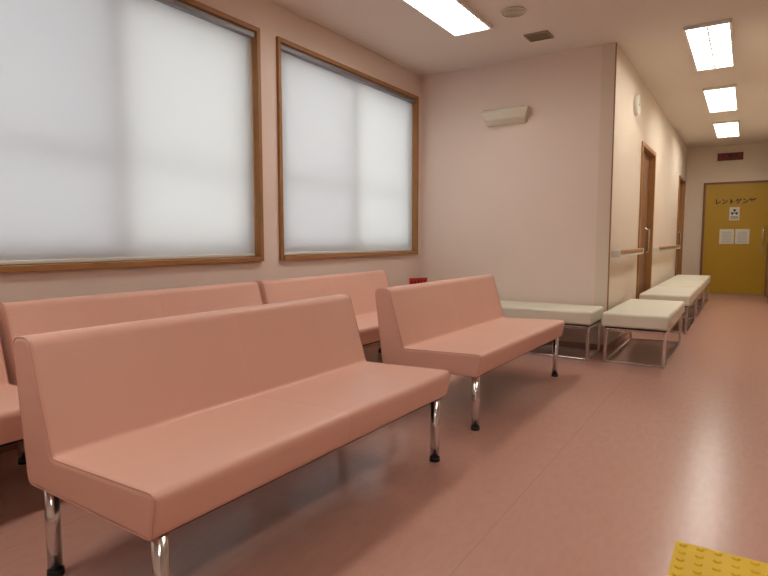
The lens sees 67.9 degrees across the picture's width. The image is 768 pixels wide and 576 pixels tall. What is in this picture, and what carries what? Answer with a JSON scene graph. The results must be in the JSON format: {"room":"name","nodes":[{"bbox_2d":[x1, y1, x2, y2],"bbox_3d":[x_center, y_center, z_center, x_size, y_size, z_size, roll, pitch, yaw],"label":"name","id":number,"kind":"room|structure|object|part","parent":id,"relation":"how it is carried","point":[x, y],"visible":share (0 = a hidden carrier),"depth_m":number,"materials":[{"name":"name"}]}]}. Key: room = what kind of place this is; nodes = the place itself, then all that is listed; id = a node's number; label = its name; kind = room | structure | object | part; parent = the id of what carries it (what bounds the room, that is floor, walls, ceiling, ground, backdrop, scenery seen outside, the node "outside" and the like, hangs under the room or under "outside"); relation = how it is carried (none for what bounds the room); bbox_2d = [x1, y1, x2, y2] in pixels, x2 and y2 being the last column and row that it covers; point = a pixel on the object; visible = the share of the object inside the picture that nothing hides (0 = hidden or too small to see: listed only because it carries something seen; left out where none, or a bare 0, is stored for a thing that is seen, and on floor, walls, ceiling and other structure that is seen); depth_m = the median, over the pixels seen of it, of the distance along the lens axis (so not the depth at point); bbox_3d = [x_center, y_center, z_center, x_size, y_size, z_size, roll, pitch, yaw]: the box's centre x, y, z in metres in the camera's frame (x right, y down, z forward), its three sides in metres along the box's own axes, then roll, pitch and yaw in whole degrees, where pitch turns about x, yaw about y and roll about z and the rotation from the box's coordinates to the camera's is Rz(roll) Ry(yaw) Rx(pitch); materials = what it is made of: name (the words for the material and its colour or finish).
{"room":"hospital interior","nodes":[
{"label":"hospital interior","id":0,"kind":"room"},
{"bbox_2d":[0,0,420,302],"bbox_3d":[-1.768,-0.587,2.863,0.160,2.720,8.000,3,6,32],"label":"wall","id":1,"kind":"structure","parent":0,"point":[273,20],"depth_m":4.14,"materials":[{"name":"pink paint"}]},
{"bbox_2d":[0,0,254,260],"bbox_3d":[-1.481,-0.925,3.204,0.001,1.511,2.030,3,6,32],"label":"shade fabric","id":2,"kind":"object","parent":1,"relation":"attached to","point":[126,125],"visible":1,"depth_m":3.21,"materials":[{"name":"white fabric"}]},
{"bbox_2d":[0,253,254,264],"bbox_3d":[-1.481,-0.167,3.269,0.014,0.020,2.030,3,6,32],"label":"bar","id":3,"kind":"object","parent":2,"relation":"attached to","point":[15,262],"depth_m":3.21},
{"bbox_2d":[0,0,263,272],"bbox_3d":[-1.480,-0.933,3.203,0.130,1.630,2.110,3,6,32],"label":"window frame","id":4,"kind":"structure","parent":1,"relation":"attached to","point":[255,42],"depth_m":3.98,"materials":[{"name":"brown wood"}]},
{"bbox_2d":[18,256,249,264],"bbox_3d":[-1.552,-0.937,3.248,0.060,1.566,2.046,3,6,32],"label":"window","id":5,"kind":"structure","parent":1,"relation":"in","point":[247,256],"depth_m":3.25,"materials":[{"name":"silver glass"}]},
{"bbox_2d":[0,342,377,453],"bbox_3d":[-1.724,0.745,2.890,0.008,0.060,7.900,3,6,32],"label":"baseboard","id":6,"kind":"structure","parent":1,"relation":"attached to","point":[14,446],"depth_m":2.76,"materials":[{"name":"beige plastic"}]},
{"bbox_2d":[156,0,253,38],"bbox_3d":[-1.470,-1.691,3.131,0.054,0.038,2.038,3,6,32],"label":"blind headrail","id":7,"kind":"object","parent":1,"relation":"attached to","point":[176,4],"depth_m":3.63,"materials":[{"name":"white metal"}]},
{"bbox_2d":[281,51,411,252],"bbox_3d":[-0.252,-1.091,5.129,0.001,1.511,2.030,3,6,32],"label":"shade fabric","id":8,"kind":"object","parent":1,"relation":"attached to","point":[347,143],"visible":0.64,"depth_m":4.96,"materials":[{"name":"white fabric"}]},
{"bbox_2d":[284,249,411,254],"bbox_3d":[-0.251,-0.332,5.194,0.014,0.020,2.030,3,6,32],"label":"bar","id":9,"kind":"object","parent":8,"relation":"attached to","point":[356,251],"depth_m":5.00,"materials":[{"name":"white metal"}]},
{"bbox_2d":[276,36,418,259],"bbox_3d":[-0.251,-1.098,5.128,0.130,1.630,2.110,3,6,32],"label":"window frame","id":10,"kind":"structure","parent":1,"relation":"attached to","point":[415,107],"depth_m":4.78,"materials":[{"name":"brown wood"}]},
{"bbox_2d":[281,44,415,103],"bbox_3d":[-0.241,-1.857,5.056,0.054,0.038,2.038,3,6,32],"label":"blind headrail","id":11,"kind":"object","parent":1,"relation":"attached to","point":[284,48],"depth_m":4.85,"materials":[{"name":"white metal"}]},
{"bbox_2d":[409,278,426,284],"bbox_3d":[0.360,-0.063,5.959,0.210,0.085,0.008,-2,5,-26],"label":"fire extinguisher sign","id":12,"kind":"object","parent":1,"relation":"attached to","point":[411,280],"visible":0.81,"depth_m":5.95,"materials":[{"name":"red plastic"}]},
{"bbox_2d":[0,293,767,575],"bbox_3d":[2.628,0.707,4.271,6.470,0.100,15.300,3,6,32],"label":"floor","id":13,"kind":"structure","parent":0,"point":[594,468],"depth_m":2.31,"materials":[{"name":"plastic"}]},
{"bbox_2d":[0,341,23,446],"bbox_3d":[-1.896,0.505,1.718,0.669,0.738,1.540,3,6,32],"label":"bench","id":14,"kind":"object","parent":13,"relation":"on","point":[11,432],"visible":0.27,"depth_m":2.04,"materials":[{"name":"pink leather"}]},
{"bbox_2d":[0,281,262,464],"bbox_3d":[-1.048,0.391,3.046,0.669,0.738,1.540,3,6,32],"label":"bench","id":15,"kind":"object","parent":13,"relation":"on","point":[18,318],"visible":0.25,"depth_m":2.88,"materials":[{"name":"pink leather"}]},
{"bbox_3d":[-1.645,0.645,2.593,0.042,0.270,0.042,3,6,32],"label":"leg","id":16,"kind":"part","parent":15,"relation":"part of","materials":[{"name":"silver metal"}]},
{"bbox_2d":[13,294,449,575],"bbox_3d":[-0.396,0.467,2.169,0.669,0.738,1.540,3,6,33],"label":"bench","id":17,"kind":"object","parent":13,"relation":"on","point":[148,428],"visible":1,"depth_m":1.83,"materials":[{"name":"pink leather"}]},
{"bbox_3d":[-1.001,0.720,1.726,0.042,0.270,0.042,3,6,33],"label":"leg","id":18,"kind":"part","parent":17,"relation":"part of","materials":[{"name":"silver metal"}]},
{"bbox_3d":[-0.557,0.746,1.427,0.042,0.270,0.042,3,6,33],"label":"leg","id":19,"kind":"part","parent":17,"relation":"part of","materials":[{"name":"silver metal"}]},
{"bbox_3d":[0.234,0.643,2.620,0.042,0.270,0.042,3,6,33],"label":"leg","id":20,"kind":"part","parent":17,"relation":"part of","materials":[{"name":"silver metal"}]},
{"bbox_2d":[255,270,388,352],"bbox_3d":[-0.200,0.277,4.375,0.669,0.738,1.540,3,6,32],"label":"bench","id":21,"kind":"object","parent":13,"relation":"on","point":[361,287],"visible":0.26,"depth_m":4.35,"materials":[{"name":"pink leather"}]},
{"bbox_2d":[375,275,564,430],"bbox_3d":[0.647,0.328,3.788,0.669,0.738,1.535,3,6,33],"label":"bench","id":22,"kind":"object","parent":13,"relation":"on","point":[458,326],"visible":0.92,"depth_m":3.47,"materials":[{"name":"pink leather"}]},
{"bbox_3d":[0.490,0.606,3.049,0.042,0.270,0.042,3,6,33],"label":"leg","id":23,"kind":"part","parent":22,"relation":"part of","materials":[{"name":"silver metal"}]},
{"bbox_3d":[1.274,0.504,4.240,0.042,0.270,0.042,3,6,33],"label":"leg","id":24,"kind":"part","parent":22,"relation":"part of","materials":[{"name":"silver metal"}]},
{"bbox_2d":[500,300,603,361],"bbox_3d":[1.337,0.362,5.244,1.200,0.420,0.500,3,6,32],"label":"bench","id":25,"kind":"object","parent":13,"relation":"on","point":[586,317],"visible":0.47,"depth_m":4.94,"materials":[{"name":"beige leather"}]},
{"bbox_2d":[500,300,603,324],"bbox_3d":[1.337,0.210,5.231,1.200,0.115,0.500,3,6,32],"label":"cushion","id":26,"kind":"object","parent":25,"relation":"on","point":[571,314],"depth_m":4.94,"materials":[{"name":"beige leather"}]},
{"bbox_3d":[1.337,0.426,5.250,1.162,0.292,0.462,3,6,32],"label":"chrome frame","id":27,"kind":"part","parent":25,"relation":"part of","materials":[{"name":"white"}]},
{"bbox_3d":[1.337,0.274,5.237,1.160,0.014,0.460,3,6,32],"label":"board","id":28,"kind":"part","parent":25,"relation":"part of","materials":[{"name":"black rubber"}]},
{"bbox_2d":[602,299,684,368],"bbox_3d":[2.354,0.373,5.120,0.500,0.420,1.320,3,6,32],"label":"bench","id":29,"kind":"object","parent":13,"relation":"on","point":[646,316],"visible":1,"depth_m":4.67,"materials":[{"name":"white leather"}]},
{"bbox_3d":[2.354,0.284,5.112,0.460,0.014,1.280,3,6,32],"label":"board","id":30,"kind":"part","parent":29,"relation":"part of","materials":[{"name":"black rubber"}]},
{"bbox_2d":[602,299,684,330],"bbox_3d":[2.354,0.221,5.106,0.500,0.115,1.320,3,6,32],"label":"cushion","id":31,"kind":"object","parent":29,"relation":"on","point":[633,314],"depth_m":4.66,"materials":[{"name":"beige leather"}]},
{"bbox_2d":[639,286,698,333],"bbox_3d":[3.375,0.235,6.728,0.500,0.420,1.250,3,6,32],"label":"bench","id":32,"kind":"object","parent":13,"relation":"on","point":[688,295],"visible":0.64,"depth_m":6.30,"materials":[{"name":"white leather"}]},
{"bbox_2d":[639,286,698,305],"bbox_3d":[3.375,0.083,6.715,0.500,0.115,1.250,3,6,32],"label":"cushion","id":33,"kind":"object","parent":32,"relation":"on","point":[688,295],"depth_m":6.30,"materials":[{"name":"beige leather"}]},
{"bbox_3d":[3.375,0.298,6.733,0.462,0.292,1.212,3,6,32],"label":"chrome frame","id":34,"kind":"part","parent":32,"relation":"part of","materials":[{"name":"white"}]},
{"bbox_2d":[657,279,704,318],"bbox_3d":[4.110,0.136,7.879,0.500,0.420,1.250,3,6,32],"label":"bench","id":35,"kind":"object","parent":13,"relation":"on","point":[700,285],"visible":0.44,"depth_m":7.71,"materials":[{"name":"beige leather"}]},
{"bbox_2d":[657,279,704,294],"bbox_3d":[4.110,-0.016,7.866,0.500,0.115,1.250,3,6,32],"label":"cushion","id":36,"kind":"object","parent":35,"relation":"on","point":[699,284],"depth_m":7.71,"materials":[{"name":"beige leather"}]},
{"bbox_3d":[4.110,0.199,7.885,0.462,0.292,1.212,3,6,32],"label":"chrome frame","id":37,"kind":"part","parent":35,"relation":"part of","materials":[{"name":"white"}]},
{"bbox_2d":[670,275,710,307],"bbox_3d":[4.851,0.036,9.039,0.500,0.420,1.250,3,6,32],"label":"bench","id":38,"kind":"object","parent":13,"relation":"on","point":[706,278],"visible":0.43,"depth_m":8.92,"materials":[{"name":"beige leather"}]},
{"bbox_2d":[670,275,710,286],"bbox_3d":[4.851,-0.116,9.026,0.500,0.115,1.250,3,6,32],"label":"cushion","id":39,"kind":"object","parent":38,"relation":"on","point":[706,278],"depth_m":8.92,"materials":[{"name":"beige leather"}]},
{"bbox_3d":[4.851,0.100,9.045,0.462,0.292,1.212,3,6,32],"label":"chrome frame","id":40,"kind":"part","parent":38,"relation":"part of","materials":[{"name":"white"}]},
{"bbox_2d":[667,540,767,575],"bbox_3d":[1.206,0.895,1.437,0.898,0.010,0.598,3,6,32],"label":"tactile paving","id":41,"kind":"object","parent":13,"relation":"on","point":[687,559],"visible":1,"depth_m":1.78,"materials":[{"name":"yellow rubber"}]},
{"bbox_2d":[709,293,763,295],"bbox_3d":[6.422,0.114,10.524,1.070,0.010,0.030,3,6,32],"label":"threshold","id":42,"kind":"object","parent":13,"relation":"on","point":[709,293],"visible":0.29,"depth_m":10.48,"materials":[{"name":"silver metal"}]},
{"bbox_2d":[420,45,601,343],"bbox_3d":[1.189,-0.828,5.665,1.810,2.720,0.120,3,6,32],"label":"wall","id":43,"kind":"structure","parent":0,"point":[515,204],"depth_m":5.51,"materials":[{"name":"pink paint"}]},
{"bbox_2d":[481,106,530,126],"bbox_3d":[1.161,-1.646,5.467,0.470,0.144,0.125,3,6,32],"label":"wall light","id":44,"kind":"object","parent":43,"relation":"attached to","point":[511,115],"visible":1,"depth_m":5.43,"materials":[{"name":"beige plastic"}]},
{"bbox_2d":[544,340,603,350],"bbox_3d":[1.208,0.504,5.691,1.922,0.060,0.008,3,6,32],"label":"baseboard","id":45,"kind":"structure","parent":43,"relation":"attached to","point":[561,343],"depth_m":5.31,"materials":[{"name":"beige plastic"}]},
{"bbox_2d":[269,0,767,147],"bbox_3d":[2.628,-2.103,4.030,6.470,0.100,15.300,3,6,32],"label":"ceiling","id":46,"kind":"structure","parent":0,"point":[649,33],"depth_m":4.88,"materials":[{"name":"white paint"}]},
{"bbox_2d":[401,0,492,36],"bbox_3d":[0.366,-2.041,4.076,0.336,0.031,1.336,3,6,32],"label":"ceiling light","id":47,"kind":"object","parent":46,"relation":"attached to","point":[456,17],"depth_m":4.30,"materials":[{"name":"white plastic"}]},
{"bbox_2d":[501,6,526,17],"bbox_3d":[0.971,-2.066,4.270,0.190,0.015,0.190,3,6,32],"label":"ceiling speaker","id":48,"kind":"object","parent":46,"relation":"attached to","point":[514,11],"depth_m":4.25},
{"bbox_2d":[524,30,553,41],"bbox_3d":[1.298,-2.111,4.783,0.200,0.012,0.180,3,6,32],"label":"ceiling vent","id":49,"kind":"object","parent":46,"relation":"attached to","point":[542,35],"depth_m":4.77,"materials":[{"name":"metal"}]},
{"bbox_2d":[683,18,734,70],"bbox_3d":[2.904,-2.125,5.053,0.336,0.031,1.336,3,6,32],"label":"ceiling light","id":50,"kind":"object","parent":46,"relation":"attached to","point":[710,44],"depth_m":4.93,"materials":[{"name":"white plastic"}]},
{"bbox_2d":[702,84,738,112],"bbox_3d":[4.101,-2.286,6.928,0.336,0.031,1.336,3,6,32],"label":"ceiling light","id":51,"kind":"object","parent":46,"relation":"attached to","point":[719,98],"depth_m":6.81,"materials":[{"name":"white plastic"}]},
{"bbox_2d":[712,120,739,137],"bbox_3d":[5.303,-2.448,8.810,0.336,0.031,1.336,3,6,32],"label":"ceiling light","id":52,"kind":"object","parent":46,"relation":"attached to","point":[722,129],"depth_m":8.69,"materials":[{"name":"white plastic"}]},
{"bbox_2d":[593,43,687,344],"bbox_3d":[3.823,-1.029,7.999,0.120,2.720,6.900,3,6,32],"label":"wall","id":53,"kind":"structure","parent":0,"point":[652,126],"depth_m":5.68,"materials":[{"name":"beige paint"}]},
{"bbox_2d":[607,42,616,310],"bbox_3d":[2.021,-0.807,5.067,0.011,2.660,0.011,3,6,32],"label":"trim","id":54,"kind":"structure","parent":53,"relation":"attached to","point":[616,42],"depth_m":5.05,"materials":[{"name":"brown wood"}]},
{"bbox_2d":[607,332,629,350],"bbox_3d":[3.874,0.299,8.075,0.008,0.060,6.908,3,6,32],"label":"baseboard","id":55,"kind":"structure","parent":53,"relation":"attached to","point":[623,335],"depth_m":5.56,"materials":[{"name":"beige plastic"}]},
{"bbox_2d":[611,248,643,257],"bbox_3d":[2.462,-0.356,5.725,0.078,0.069,1.380,3,6,32],"label":"handrail","id":56,"kind":"object","parent":53,"relation":"attached to","point":[614,253],"visible":1,"depth_m":5.44,"materials":[{"name":"brown wood"}]},
{"bbox_2d":[634,95,640,115],"bbox_3d":[2.599,-1.872,5.841,0.045,0.200,0.200,3,6,32],"label":"wall clock","id":57,"kind":"object","parent":53,"relation":"attached to","point":[637,100],"visible":1,"depth_m":5.78,"materials":[{"name":"white plastic"}]},
{"bbox_2d":[638,153,648,298],"bbox_3d":[3.071,-0.598,6.874,0.035,2.045,0.960,3,6,32],"label":"door","id":58,"kind":"structure","parent":53,"relation":"attached to","point":[646,157],"depth_m":7.05,"materials":[{"name":"brown wood"}]},
{"bbox_2d":[644,228,649,252],"bbox_3d":[3.314,-0.597,7.183,0.052,0.317,0.020,3,6,32],"label":"handle","id":59,"kind":"object","parent":58,"relation":"attached to","point":[646,228],"visible":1,"depth_m":7.17,"materials":[{"name":"silver metal"}]},
{"bbox_2d":[636,141,655,298],"bbox_3d":[3.089,-0.620,6.860,0.138,2.100,1.060,3,6,32],"label":"door frame","id":60,"kind":"structure","parent":53,"relation":"attached to","point":[646,149],"depth_m":7.19,"materials":[{"name":"brown wood"}]},
{"bbox_2d":[653,245,679,251],"bbox_3d":[4.247,-0.596,8.520,0.078,0.069,2.790,3,6,32],"label":"handrail","id":61,"kind":"object","parent":53,"relation":"attached to","point":[663,248],"visible":0.91,"depth_m":7.97,"materials":[{"name":"brown wood"}]},
{"bbox_2d":[676,183,680,274],"bbox_3d":[5.234,-0.890,10.261,0.035,2.045,0.900,3,6,32],"label":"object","id":62,"kind":"object","parent":53,"relation":"attached to","point":[680,183],"visible":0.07,"depth_m":10.57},
{"bbox_2d":[675,175,685,275],"bbox_3d":[5.253,-0.911,10.248,0.138,2.100,1.000,3,6,32],"label":"door frame","id":63,"kind":"structure","parent":53,"relation":"attached to","point":[681,194],"depth_m":10.56,"materials":[{"name":"brown wood"}]},
{"bbox_2d":[682,143,767,274],"bbox_3d":[6.335,-1.248,10.551,1.610,2.720,0.120,3,6,32],"label":"wall","id":64,"kind":"structure","parent":0,"point":[703,166],"depth_m":10.64,"materials":[{"name":"beige paint"}]},
{"bbox_2d":[717,152,743,160],"bbox_3d":[6.300,-2.392,10.369,0.400,0.130,0.057,3,6,32],"label":"sign","id":65,"kind":"object","parent":64,"relation":"attached to","point":[736,155],"visible":1,"depth_m":10.34,"materials":[{"name":"red"}]},
{"bbox_2d":[700,180,767,295],"bbox_3d":[6.422,-0.907,10.436,1.070,2.060,0.030,3,6,32],"label":"door frame","id":66,"kind":"structure","parent":64,"relation":"attached to","point":[758,181],"depth_m":10.62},
{"bbox_2d":[702,182,767,294],"bbox_3d":[6.425,-0.893,10.442,0.990,2.010,0.018,3,6,32],"label":"door","id":67,"kind":"structure","parent":64,"relation":"attached to","point":[734,268],"depth_m":10.43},
{"bbox_2d":[719,229,749,243],"bbox_3d":[6.411,-0.942,10.435,0.470,0.270,0.002,3,6,32],"label":"notice papers","id":68,"kind":"object","parent":67,"relation":"attached to","point":[726,236],"visible":1,"depth_m":10.44,"materials":[{"name":"white paper"}]},
{"bbox_2d":[729,207,739,219],"bbox_3d":[6.398,-1.356,10.407,0.160,0.240,0.002,3,6,32],"label":"warning sticker","id":69,"kind":"object","parent":67,"relation":"attached to","point":[731,208],"visible":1,"depth_m":10.41,"materials":[{"name":"beige paper"}]},
{"bbox_2d":[716,198,755,203],"bbox_3d":[6.405,-1.585,10.382,0.625,0.105,0.002,3,6,32],"label":"lettering","id":70,"kind":"object","parent":67,"relation":"attached to","point":[751,199],"visible":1,"depth_m":10.38,"materials":[{"name":"black paint"}]},
{"bbox_2d":[761,226,763,244],"bbox_3d":[6.766,-0.935,10.182,0.024,0.341,0.057,3,6,32],"label":"door handle","id":71,"kind":"object","parent":67,"relation":"attached to","point":[763,226],"depth_m":10.16,"materials":[{"name":"silver metal"}]},
{"bbox_3d":[5.080,-0.960,7.202,0.120,2.720,6.900,3,6,32],"label":"wall","id":72,"kind":"structure","parent":0,"visible":0},
{"bbox_2d":[765,253,767,302],"bbox_3d":[6.428,-0.845,9.479,0.030,2.100,1.160,3,6,32],"label":"door frame","id":73,"kind":"structure","parent":72,"relation":"attached to","point":[766,289],"depth_m":9.97,"materials":[{"name":"brown wood"}]}
]}

